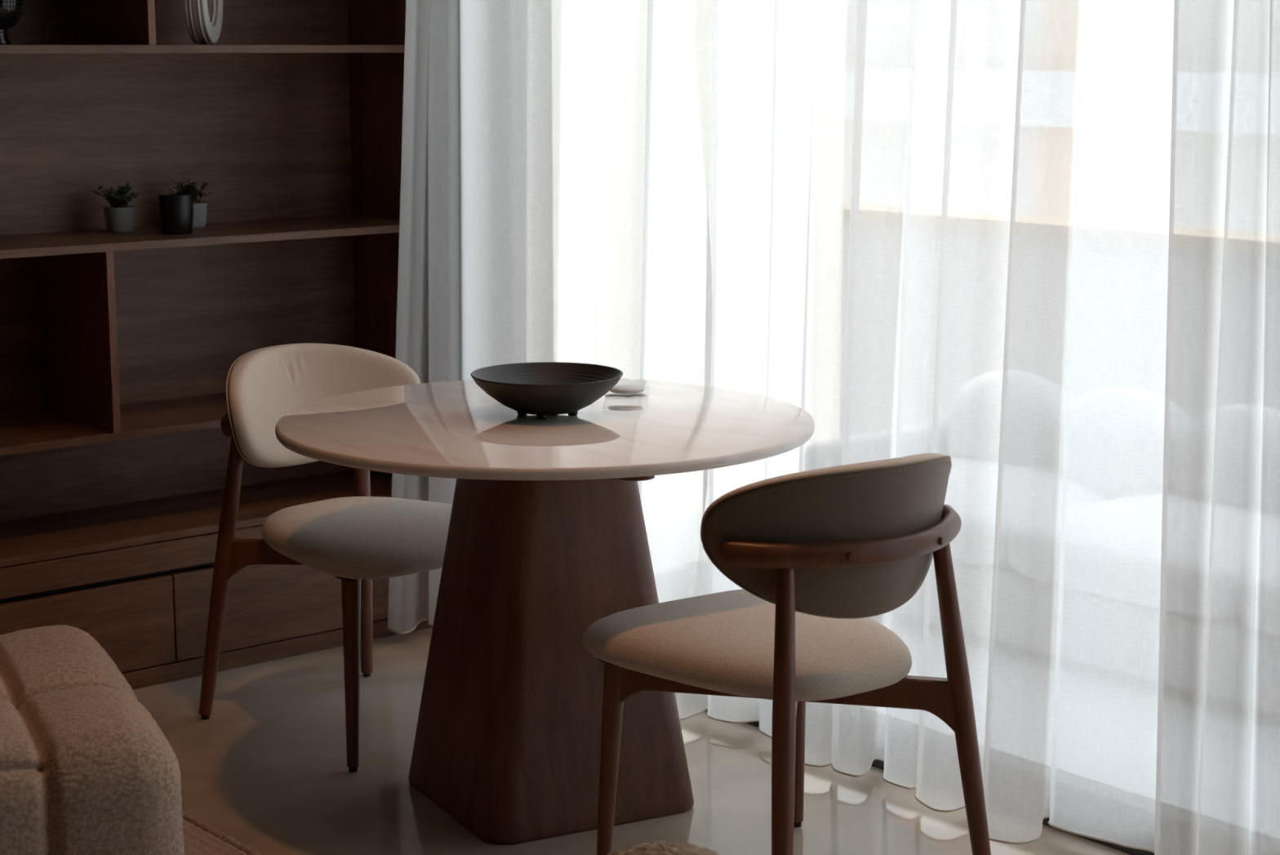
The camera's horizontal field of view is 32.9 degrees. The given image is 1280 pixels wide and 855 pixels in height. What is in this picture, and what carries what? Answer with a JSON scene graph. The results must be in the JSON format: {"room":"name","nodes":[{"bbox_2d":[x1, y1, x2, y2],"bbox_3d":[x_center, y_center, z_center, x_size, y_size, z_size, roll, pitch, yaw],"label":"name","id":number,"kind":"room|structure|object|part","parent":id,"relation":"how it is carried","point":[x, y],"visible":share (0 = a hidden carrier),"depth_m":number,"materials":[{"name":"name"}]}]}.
{"room":"dining room","nodes":[
{"label":"dining room","id":0,"kind":"room"},
{"bbox_2d":[133,626,1132,854],"bbox_3d":[-0.293,1.422,0.631,6.440,0.100,8.950,-8,13,-40],"label":"floor","id":1,"kind":"structure","parent":0,"point":[268,769],"depth_m":4.32,"materials":[{"name":"tile"}]},
{"bbox_2d":[0,469,432,689],"bbox_3d":[-1.606,0.450,4.834,2.580,0.355,0.383,-8,13,-40],"label":"base cabinet","id":2,"kind":"object","parent":1,"relation":"on","point":[136,577],"visible":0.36,"depth_m":5.05,"materials":[{"name":"brown wood"}]},
{"bbox_3d":[-1.427,0.493,4.756,0.890,0.206,0.021,-8,13,-40],"label":"drawer","id":3,"kind":"part","parent":2,"relation":"part of","materials":[{"name":"brown wood"}]},
{"bbox_3d":[-1.606,0.284,4.805,2.580,0.018,0.383,-8,13,-40],"label":"panel","id":4,"kind":"part","parent":2,"relation":"part of","materials":[{"name":"brown wood"}]},
{"bbox_2d":[0,0,406,521],"bbox_3d":[-1.606,-0.851,4.605,2.600,2.284,0.383,-8,13,-40],"label":"bookcase","id":5,"kind":"object","parent":2,"relation":"on","point":[117,351],"visible":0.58,"depth_m":5.27,"materials":[{"name":"brown wood"}]},
{"bbox_2d":[0,0,24,44],"bbox_3d":[-1.405,-0.927,4.707,0.132,0.190,0.132,-8,13,-40],"label":"vase","id":6,"kind":"object","parent":5,"relation":"on","point":[11,11],"visible":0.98,"depth_m":4.69,"materials":[{"name":"black glass"}]},
{"bbox_2d":[0,0,23,29],"bbox_3d":[-1.405,-0.943,4.705,0.128,0.158,0.128,-8,13,-40],"label":"decorative sculpture","id":7,"kind":"object","parent":6,"relation":"on","point":[11,11],"depth_m":4.68,"materials":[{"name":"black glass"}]},
{"bbox_3d":[-1.596,0.043,4.751,2.540,0.018,0.353,-8,13,-40],"label":"shelf","id":8,"kind":"part","parent":5,"relation":"part of","materials":[{"name":"brown wood"}]},
{"bbox_2d":[92,181,142,233],"bbox_3d":[-1.218,-0.517,5.077,0.103,0.120,0.119,6,12,31],"label":"potted plant","id":9,"kind":"object","parent":5,"relation":"on","point":[119,218],"visible":1,"depth_m":5.05,"materials":[{"name":"green plant"}]},
{"bbox_3d":[-1.222,-0.536,5.074,0.096,0.056,0.098,6,12,31],"label":"stem","id":10,"kind":"part","parent":9,"relation":"part of","materials":[{"name":"green plant"}]},
{"bbox_3d":[-1.218,-0.487,5.080,0.075,0.060,0.074,-8,13,-40],"label":"pot","id":11,"kind":"part","parent":9,"relation":"part of","materials":[{"name":"grey ceramic"}]},
{"bbox_2d":[158,192,193,235],"bbox_3d":[-1.080,-0.497,5.045,0.078,0.092,0.078,-8,13,-40],"label":"cup","id":12,"kind":"object","parent":5,"relation":"on","point":[175,210],"visible":1,"depth_m":5.01,"materials":[{"name":"black ceramic"}]},
{"bbox_2d":[168,177,216,228],"bbox_3d":[-1.078,-0.541,5.204,0.099,0.122,0.088,5,11,28],"label":"potted plant","id":13,"kind":"object","parent":5,"relation":"on","point":[199,208],"visible":0.54,"depth_m":5.19,"materials":[{"name":"green plant"}]},
{"bbox_3d":[-1.082,-0.560,5.197,0.086,0.060,0.074,5,11,28],"label":"stem","id":14,"kind":"part","parent":13,"relation":"part of","materials":[{"name":"green plant"}]},
{"bbox_3d":[-1.077,-0.510,5.209,0.075,0.060,0.074,-8,13,-40],"label":"pot","id":15,"kind":"part","parent":13,"relation":"part of","materials":[{"name":"grey ceramic"}]},
{"bbox_3d":[-1.596,-0.376,4.677,2.540,0.018,0.353,-8,13,-40],"label":"shelf","id":16,"kind":"part","parent":5,"relation":"part of","materials":[{"name":"brown wood"}]},
{"bbox_3d":[-1.596,-0.802,4.602,2.540,0.018,0.353,-8,13,-40],"label":"shelf","id":17,"kind":"part","parent":5,"relation":"part of","materials":[{"name":"brown wood"}]},
{"bbox_2d":[183,0,222,44],"bbox_3d":[-1.017,-1.010,5.049,0.046,0.234,0.213,0,10,1],"label":"ring vase","id":18,"kind":"object","parent":5,"relation":"on","point":[203,18],"visible":1,"depth_m":5.00,"materials":[{"name":"white ceramic"}]},
{"bbox_3d":[-0.629,-0.995,5.427,0.030,2.284,0.383,-8,13,-40],"label":"panel","id":19,"kind":"part","parent":5,"relation":"part of","materials":[{"name":"brown wood"}]},
{"bbox_3d":[-0.804,0.400,5.280,0.740,0.206,0.021,-8,13,-40],"label":"drawer","id":20,"kind":"part","parent":2,"relation":"part of","materials":[{"name":"brown wood"}]},
{"bbox_2d":[182,809,261,854],"bbox_3d":[-0.576,1.055,2.370,1.920,0.017,3.420,-8,13,-40],"label":"rug","id":21,"kind":"object","parent":1,"relation":"on","point":[197,841],"visible":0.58,"depth_m":3.99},
{"bbox_2d":[0,624,184,854],"bbox_3d":[-1.235,0.629,3.448,0.900,0.448,0.808,-4,11,-23],"label":"sofa","id":22,"kind":"object","parent":21,"relation":"on","point":[86,768],"visible":1,"depth_m":3.23,"materials":[{"name":"beige fabric"}]},
{"bbox_2d":[607,840,720,854],"bbox_3d":[0.035,0.751,2.895,0.473,0.400,0.473,0,10,2],"label":"pouf","id":23,"kind":"object","parent":21,"relation":"on","point":[658,847],"visible":1,"depth_m":2.88,"materials":[{"name":"beige fabric"}]},
{"bbox_2d":[198,342,452,772],"bbox_3d":[-0.589,0.249,4.665,0.625,0.809,0.527,9,14,43],"label":"dining chair","id":24,"kind":"object","parent":1,"relation":"on","point":[359,539],"visible":0.83,"depth_m":4.65,"materials":[{"name":"beige fabric"}]},
{"bbox_3d":[-0.908,0.312,4.712,0.128,0.650,0.038,1,10,5],"label":"leg","id":25,"kind":"part","parent":24,"relation":"part of","materials":[{"name":"brown wood"}]},
{"bbox_3d":[-0.752,-0.037,4.775,0.167,0.041,0.497,9,14,43],"label":"rail","id":26,"kind":"part","parent":24,"relation":"part of","materials":[{"name":"brown wood"}]},
{"bbox_3d":[-0.599,0.290,4.694,0.596,0.091,0.026,0,10,3],"label":"cross rail","id":27,"kind":"part","parent":24,"relation":"part of","materials":[{"name":"brown wood"}]},
{"bbox_3d":[-0.731,-0.044,4.753,0.191,0.263,0.515,9,14,43],"label":"backrest","id":28,"kind":"part","parent":24,"relation":"part of","materials":[{"name":"beige leather"}]},
{"bbox_3d":[-0.587,0.494,4.410,0.040,0.395,0.055,4,11,21],"label":"leg","id":29,"kind":"part","parent":24,"relation":"part of","materials":[{"name":"brown wood"}]},
{"bbox_3d":[-0.559,0.217,4.632,0.542,0.080,0.510,9,14,43],"label":"seat","id":30,"kind":"part","parent":24,"relation":"part of","materials":[{"name":"fabric"}]},
{"bbox_3d":[-0.636,0.263,4.991,0.038,0.650,0.128,-1,10,-7],"label":"leg","id":31,"kind":"part","parent":24,"relation":"part of","materials":[{"name":"brown wood"}]},
{"bbox_2d":[275,378,814,844],"bbox_3d":[-0.180,0.352,4.232,1.030,0.756,1.030,-8,13,-40],"label":"dining table","id":32,"kind":"object","parent":1,"relation":"on","point":[547,540],"visible":0.92,"depth_m":4.07,"materials":[{"name":"wood"}]},
{"bbox_2d":[470,361,622,419],"bbox_3d":[-0.179,-0.065,4.189,0.294,0.082,0.294,4,11,22],"label":"bowl","id":33,"kind":"object","parent":32,"relation":"on","point":[541,389],"visible":1,"depth_m":4.13,"materials":[{"name":"black ceramic"}]},
{"bbox_2d":[606,378,649,398],"bbox_3d":[-0.028,-0.080,4.415,0.095,0.032,0.095,-8,13,-40],"label":"glass bowl","id":34,"kind":"object","parent":32,"relation":"on","point":[617,388],"visible":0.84,"depth_m":4.40,"materials":[{"name":"clear glass"}]},
{"bbox_2d":[582,453,991,854],"bbox_3d":[0.241,0.411,3.748,0.527,0.809,0.625,-7,12,-35],"label":"dining chair","id":35,"kind":"object","parent":1,"relation":"on","point":[813,554],"visible":1,"depth_m":3.54,"materials":[{"name":"beige fabric"}]},
{"bbox_3d":[-0.050,0.597,3.827,0.055,0.395,0.040,-2,10,-13],"label":"leg","id":36,"kind":"part","parent":35,"relation":"part of","materials":[{"name":"brown wood"}]},
{"bbox_3d":[0.218,0.368,3.774,0.510,0.080,0.542,-7,12,-35],"label":"seat","id":37,"kind":"part","parent":35,"relation":"part of","materials":[{"name":"fabric"}]},
{"bbox_3d":[0.228,0.536,3.444,0.038,0.650,0.128,1,10,4],"label":"leg","id":38,"kind":"part","parent":35,"relation":"part of","materials":[{"name":"brown wood"}]},
{"bbox_3d":[0.247,0.459,3.734,0.412,0.091,0.465,-7,12,-35],"label":"cross rail","id":39,"kind":"part","parent":35,"relation":"part of","materials":[{"name":"brown wood"}]},
{"bbox_3d":[0.295,0.554,4.067,0.040,0.395,0.055,6,12,32],"label":"leg","id":40,"kind":"part","parent":35,"relation":"part of","materials":[{"name":"brown wood"}]},
{"bbox_3d":[0.355,0.170,3.542,0.515,0.263,0.191,-7,12,-35],"label":"backrest","id":41,"kind":"part","parent":35,"relation":"part of","materials":[{"name":"beige leather"}]},
{"bbox_3d":[0.373,0.185,3.520,0.497,0.041,0.167,-7,12,-35],"label":"rail","id":42,"kind":"part","parent":35,"relation":"part of","materials":[{"name":"brown wood"}]},
{"bbox_3d":[0.548,0.497,3.668,0.128,0.650,0.038,3,10,15],"label":"leg","id":43,"kind":"part","parent":35,"relation":"part of","materials":[{"name":"brown wood"}]},
{"bbox_3d":[2.225,-0.288,2.413,0.265,2.650,8.800,-8,13,-40],"label":"wall","id":44,"kind":"structure","parent":0,"visible":0},
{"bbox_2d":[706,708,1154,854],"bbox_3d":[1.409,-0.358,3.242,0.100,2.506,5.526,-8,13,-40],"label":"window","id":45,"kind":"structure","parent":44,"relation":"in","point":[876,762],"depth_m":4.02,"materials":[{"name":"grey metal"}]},
{"bbox_3d":[-0.232,-1.305,0.203,6.600,0.120,8.950,-8,13,-40],"label":"ceiling","id":46,"kind":"structure","parent":0,"visible":0},
{"bbox_2d":[386,0,1279,854],"bbox_3d":[1.318,-0.421,3.089,0.217,2.622,5.759,-8,13,-40],"label":"sheer curtain","id":47,"kind":"object","parent":46,"relation":"hanging from","point":[1033,246],"visible":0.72,"depth_m":3.99,"materials":[{"name":"white fabric"}]}
]}

